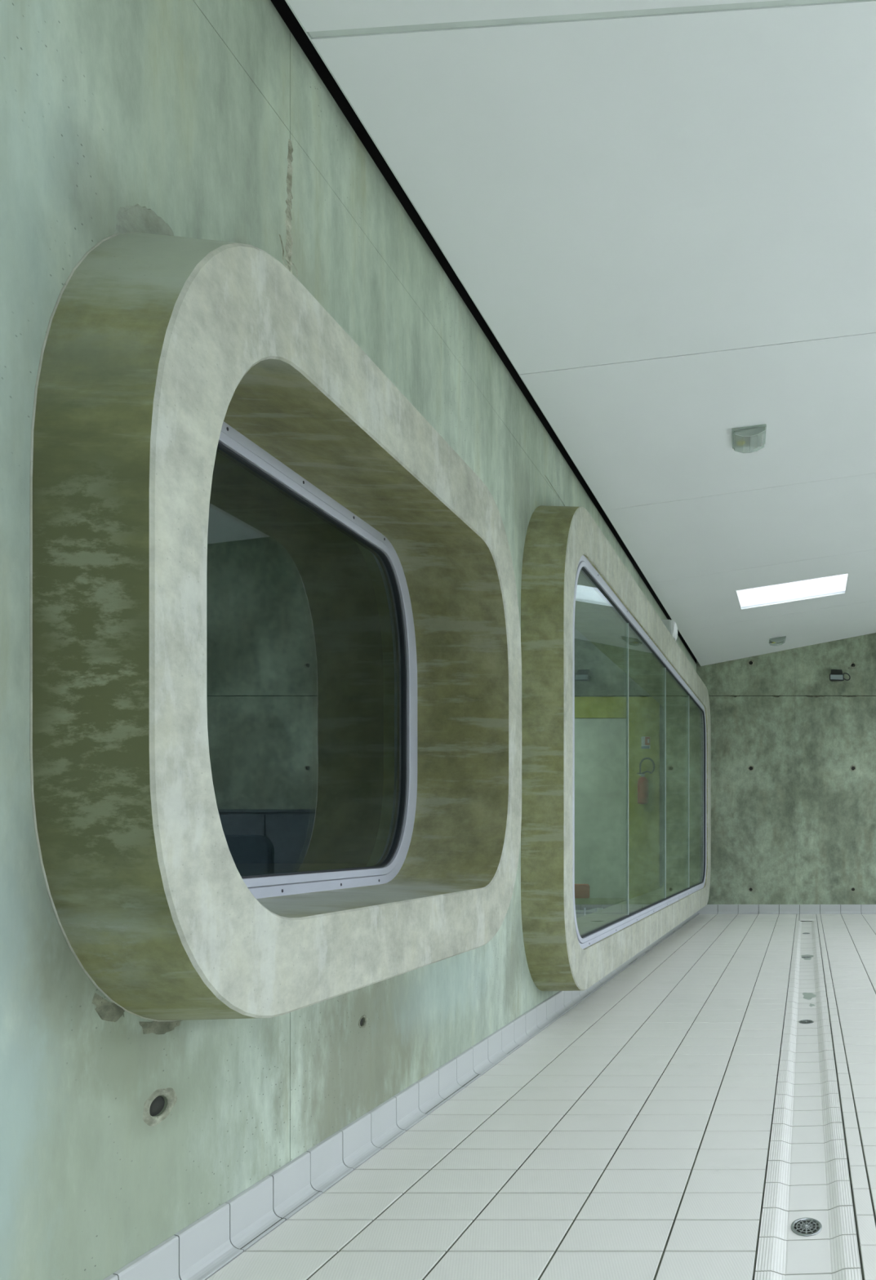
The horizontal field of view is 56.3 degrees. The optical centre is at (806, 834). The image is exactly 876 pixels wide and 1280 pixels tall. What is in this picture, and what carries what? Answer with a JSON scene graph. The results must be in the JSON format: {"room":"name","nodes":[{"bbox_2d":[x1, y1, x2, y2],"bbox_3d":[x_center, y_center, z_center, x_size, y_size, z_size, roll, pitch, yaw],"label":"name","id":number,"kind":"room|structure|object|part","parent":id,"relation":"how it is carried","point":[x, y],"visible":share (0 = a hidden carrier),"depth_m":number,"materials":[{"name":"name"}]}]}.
{"room":"indoor swimming pool","nodes":[
{"label":"indoor swimming pool","id":0,"kind":"room"},
{"bbox_2d":[206,451,383,863],"bbox_3d":[-2.910,-0.541,3.050,2.580,3.200,0.100,0,0,0],"label":"window pane","id":1,"kind":"structure","parent":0,"point":[295,671],"depth_m":3.00,"materials":[{"name":"clear glass"}]},
{"bbox_2d":[0,0,696,1279],"bbox_3d":[-1.478,-0.861,1.480,0.284,3.760,13.960,0,0,0],"label":"wall","id":2,"kind":"structure","parent":0,"point":[121,1131],"depth_m":1.45,"materials":[{"name":"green concrete"}]},
{"bbox_3d":[-1.370,-0.433,1.089,0.060,2.782,1.291,0,0,0],"label":"concrete panel","id":3,"kind":"part","parent":2,"relation":"part of","materials":[{"name":"concrete"}]},
{"bbox_3d":[-1.370,-1.956,1.089,0.060,0.262,1.291,0,0,0],"label":"concrete panel","id":4,"kind":"part","parent":2,"relation":"part of","materials":[{"name":"concrete"}]},
{"bbox_2d":[29,231,521,1021],"bbox_3d":[-1.377,-0.433,1.913,0.485,1.663,1.521,0,0,0],"label":"window","id":5,"kind":"structure","parent":2,"relation":"in","point":[161,355],"depth_m":1.29,"materials":[{"name":"concrete"}]},
{"bbox_3d":[-1.525,-0.443,1.915,0.070,1.238,1.299,0,0,0],"label":"frame","id":6,"kind":"part","parent":5,"relation":"part of","materials":[{"name":"grey metal"}]},
{"bbox_3d":[-1.370,-1.956,2.381,0.060,0.262,1.291,0,0,0],"label":"concrete panel","id":7,"kind":"part","parent":2,"relation":"part of","materials":[{"name":"concrete"}]},
{"bbox_3d":[-1.370,-0.433,2.381,0.060,2.782,1.291,0,0,0],"label":"concrete panel","id":8,"kind":"part","parent":2,"relation":"part of","materials":[{"name":"concrete"}]},
{"bbox_2d":[102,911,699,1279],"bbox_3d":[-1.319,0.906,1.482,0.043,0.118,13.364,0,0,0],"label":"baseboard","id":9,"kind":"structure","parent":2,"relation":"attached to","point":[203,1247],"depth_m":1.84,"materials":[{"name":"tile"}]},
{"bbox_3d":[-1.370,-0.433,3.674,0.060,2.782,1.292,0,0,0],"label":"concrete panel","id":10,"kind":"part","parent":2,"relation":"part of","materials":[{"name":"green concrete"}]},
{"bbox_3d":[-1.370,-1.956,3.674,0.060,0.262,1.292,0,0,0],"label":"concrete panel","id":11,"kind":"part","parent":2,"relation":"part of","materials":[{"name":"concrete"}]},
{"bbox_2d":[520,505,711,991],"bbox_3d":[-1.377,-0.445,5.552,0.485,2.498,4.826,0,0,0],"label":"window","id":12,"kind":"structure","parent":2,"relation":"in","point":[572,577],"depth_m":3.45,"materials":[{"name":"concrete"}]},
{"bbox_3d":[-1.182,-0.431,5.495,0.060,2.050,4.489,0,0,0],"label":"frame","id":13,"kind":"part","parent":12,"relation":"part of","materials":[{"name":"grey metal"}]},
{"bbox_3d":[-1.170,-0.431,7.162,0.012,1.934,1.037,0,0,0],"label":"glass pane","id":14,"kind":"part","parent":12,"relation":"part of","materials":[{"name":"clear glass"}]},
{"bbox_3d":[-1.370,-1.956,4.965,0.060,0.262,1.289,0,0,0],"label":"concrete panel","id":15,"kind":"part","parent":2,"relation":"part of","materials":[{"name":"concrete"}]},
{"bbox_3d":[-1.370,-1.956,6.255,0.060,0.262,1.289,0,0,0],"label":"concrete panel","id":16,"kind":"part","parent":2,"relation":"part of","materials":[{"name":"concrete"}]},
{"bbox_2d":[661,619,677,640],"bbox_3d":[-1.236,-1.790,5.860,0.209,0.156,0.156,0,0,0],"label":"wall lamp","id":17,"kind":"object","parent":2,"relation":"attached to","point":[671,625],"visible":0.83,"depth_m":5.79,"materials":[{"name":"grey plastic"}]},
{"bbox_3d":[-1.370,-1.956,7.530,0.060,0.262,1.259,0,0,0],"label":"concrete panel","id":18,"kind":"part","parent":2,"relation":"part of","materials":[{"name":"concrete"}]},
{"bbox_2d":[206,914,875,1279],"bbox_3d":[2.430,0.989,1.330,7.540,0.060,13.660,0,0,0],"label":"floor","id":19,"kind":"structure","parent":0,"point":[628,1138],"depth_m":2.08,"materials":[{"name":"tile"}]},
{"bbox_2d":[754,920,862,1279],"bbox_3d":[0.005,0.976,1.004,0.236,0.034,12.968,0,0,0],"label":"channel","id":20,"kind":"object","parent":19,"relation":"on","point":[807,1174],"depth_m":2.01,"materials":[{"name":"white tile"}]},
{"bbox_3d":[0.001,0.967,1.651,0.077,0.004,0.077,0,0,0],"label":"drain grate","id":21,"kind":"part","parent":20,"relation":"part of","materials":[{"name":"silver metal"}]},
{"bbox_3d":[0.001,0.967,3.461,0.077,0.004,0.077,0,0,0],"label":"drain grate","id":22,"kind":"part","parent":20,"relation":"part of","materials":[{"name":"silver metal"}]},
{"bbox_2d":[284,0,875,666],"bbox_3d":[-0.095,-2.508,1.329,2.590,0.897,13.658,0,0,0],"label":"ceiling","id":23,"kind":"structure","parent":0,"point":[661,214],"depth_m":2.47,"materials":[{"name":"white paint"}]},
{"bbox_2d":[733,427,764,453],"bbox_3d":[-0.321,-2.226,3.755,0.190,0.072,0.176,0,0,-6],"label":"emergency light","id":24,"kind":"object","parent":23,"relation":"attached to","point":[753,437],"visible":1,"depth_m":3.74,"materials":[{"name":"white plastic"}]},
{"bbox_2d":[770,637,786,645],"bbox_3d":[-0.328,-2.224,7.664,0.190,0.072,0.176,0,0,-6],"label":"emergency light","id":25,"kind":"object","parent":23,"relation":"attached to","point":[778,641],"visible":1,"depth_m":7.62,"materials":[{"name":"white plastic"}]},
{"bbox_2d":[770,637,785,643],"bbox_3d":[-0.326,-2.230,7.665,0.160,0.006,0.140,-11,1,-6],"label":"tray","id":26,"kind":"object","parent":25,"relation":"on","point":[773,640],"depth_m":7.61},
{"bbox_2d":[734,573,848,609],"bbox_3d":[-0.122,-2.440,6.273,1.136,0.516,0.553,0,0,-6],"label":"skylight","id":27,"kind":"object","parent":23,"relation":"attached to","point":[757,597],"visible":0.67,"depth_m":6.52,"materials":[{"name":"white glass"}]},
{"bbox_2d":[575,911,594,918],"bbox_3d":[-2.910,1.009,5.710,2.580,0.100,5.180,0,0,0],"label":"floor","id":28,"kind":"structure","parent":0,"point":[579,914],"depth_m":8.12,"materials":[{"name":"grey tile"}]},
{"bbox_2d":[574,884,596,915],"bbox_3d":[-2.440,0.733,7.088,0.400,0.452,0.425,0,0,0],"label":"chair","id":29,"kind":"object","parent":28,"relation":"on","point":[581,891],"visible":0.17,"depth_m":6.88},
{"bbox_3d":[-2.440,0.589,6.900,0.400,0.165,0.050,0,0,0],"label":"backrest","id":30,"kind":"part","parent":29,"relation":"part of","materials":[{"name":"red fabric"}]},
{"bbox_3d":[-2.440,0.759,7.110,0.400,0.040,0.380,0,0,0],"label":"seat","id":31,"kind":"part","parent":29,"relation":"part of","materials":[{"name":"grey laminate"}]},
{"bbox_2d":[574,897,629,909],"bbox_3d":[-2.371,0.791,6.300,1.259,0.336,0.600,0,0,0],"label":"table","id":32,"kind":"object","parent":28,"relation":"on","point":[603,903],"visible":0.22,"depth_m":6.17,"materials":[{"name":"green laminate"}]},
{"bbox_2d":[574,627,664,888],"bbox_3d":[-2.910,-1.241,8.350,2.580,4.600,0.100,0,0,0],"label":"wall","id":33,"kind":"structure","parent":0,"point":[596,675],"depth_m":8.30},
{"bbox_2d":[574,697,659,911],"bbox_3d":[-2.785,-0.376,8.270,1.930,2.669,0.059,0,0,0],"label":"wall","id":34,"kind":"structure","parent":33,"relation":"in","point":[600,722],"depth_m":8.28,"materials":[{"name":"green paint"}]},
{"bbox_2d":[637,757,654,804],"bbox_3d":[-1.966,-0.663,8.169,0.201,0.571,0.144,0,0,37],"label":"fire extinguisher","id":35,"kind":"object","parent":34,"relation":"attached to","point":[642,782],"visible":1,"depth_m":8.14,"materials":[{"name":"red paint"}]},
{"bbox_2d":[641,736,650,748],"bbox_3d":[-1.984,-1.143,8.267,0.110,0.150,0.006,0,0,0],"label":"safety sign","id":36,"kind":"object","parent":34,"relation":"attached to","point":[646,740],"visible":1,"depth_m":8.27,"materials":[{"name":"white plastic"}]},
{"bbox_2d":[692,632,875,904],"bbox_3d":[2.440,-2.011,8.326,8.120,6.060,0.347,0,0,0],"label":"wall","id":37,"kind":"structure","parent":0,"point":[793,747],"depth_m":8.16,"materials":[{"name":"concrete"}]},
{"bbox_3d":[-0.737,-3.171,8.190,1.202,2.933,0.060,0,0,0],"label":"concrete panel","id":38,"kind":"part","parent":37,"relation":"part of","materials":[{"name":"green concrete"}]},
{"bbox_3d":[-0.737,-0.371,8.190,1.202,2.651,0.060,0,0,0],"label":"concrete panel","id":39,"kind":"part","parent":37,"relation":"part of","materials":[{"name":"green concrete"}]},
{"bbox_2d":[697,904,875,914],"bbox_3d":[2.430,0.906,8.139,7.540,0.117,0.042,0,0,0],"label":"baseboard","id":40,"kind":"structure","parent":37,"relation":"attached to","point":[708,908],"depth_m":8.15,"materials":[{"name":"tile"}]},
{"bbox_3d":[1.115,-3.171,8.190,2.498,2.933,0.060,0,0,0],"label":"concrete panel","id":41,"kind":"part","parent":37,"relation":"part of","materials":[{"name":"concrete"}]},
{"bbox_3d":[1.115,-0.371,8.190,2.498,2.651,0.060,0,0,0],"label":"concrete panel","id":42,"kind":"part","parent":37,"relation":"part of","materials":[{"name":"green concrete"}]},
{"bbox_2d":[829,669,850,680],"bbox_3d":[0.411,-1.930,8.084,0.256,0.158,0.155,0,0,0],"label":"floodlight","id":43,"kind":"object","parent":37,"relation":"attached to","point":[836,674],"visible":1,"depth_m":8.03,"materials":[{"name":"black paint"}]},
{"bbox_3d":[0.368,-1.893,8.018,0.150,0.064,0.022,0,0,0],"label":"glass","id":44,"kind":"part","parent":43,"relation":"part of","materials":[{"name":"glass"}]},
{"bbox_3d":[-2.910,1.009,1.750,2.580,0.100,2.500,0,0,0],"label":"floor","id":45,"kind":"structure","parent":0,"visible":0},
{"bbox_2d":[235,863,367,875],"bbox_3d":[-2.095,0.543,2.165,0.910,0.832,1.630,0,0,0],"label":"desk","id":46,"kind":"object","parent":45,"relation":"on","point":[243,868],"visible":0.07,"depth_m":2.62,"materials":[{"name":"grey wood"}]}
]}

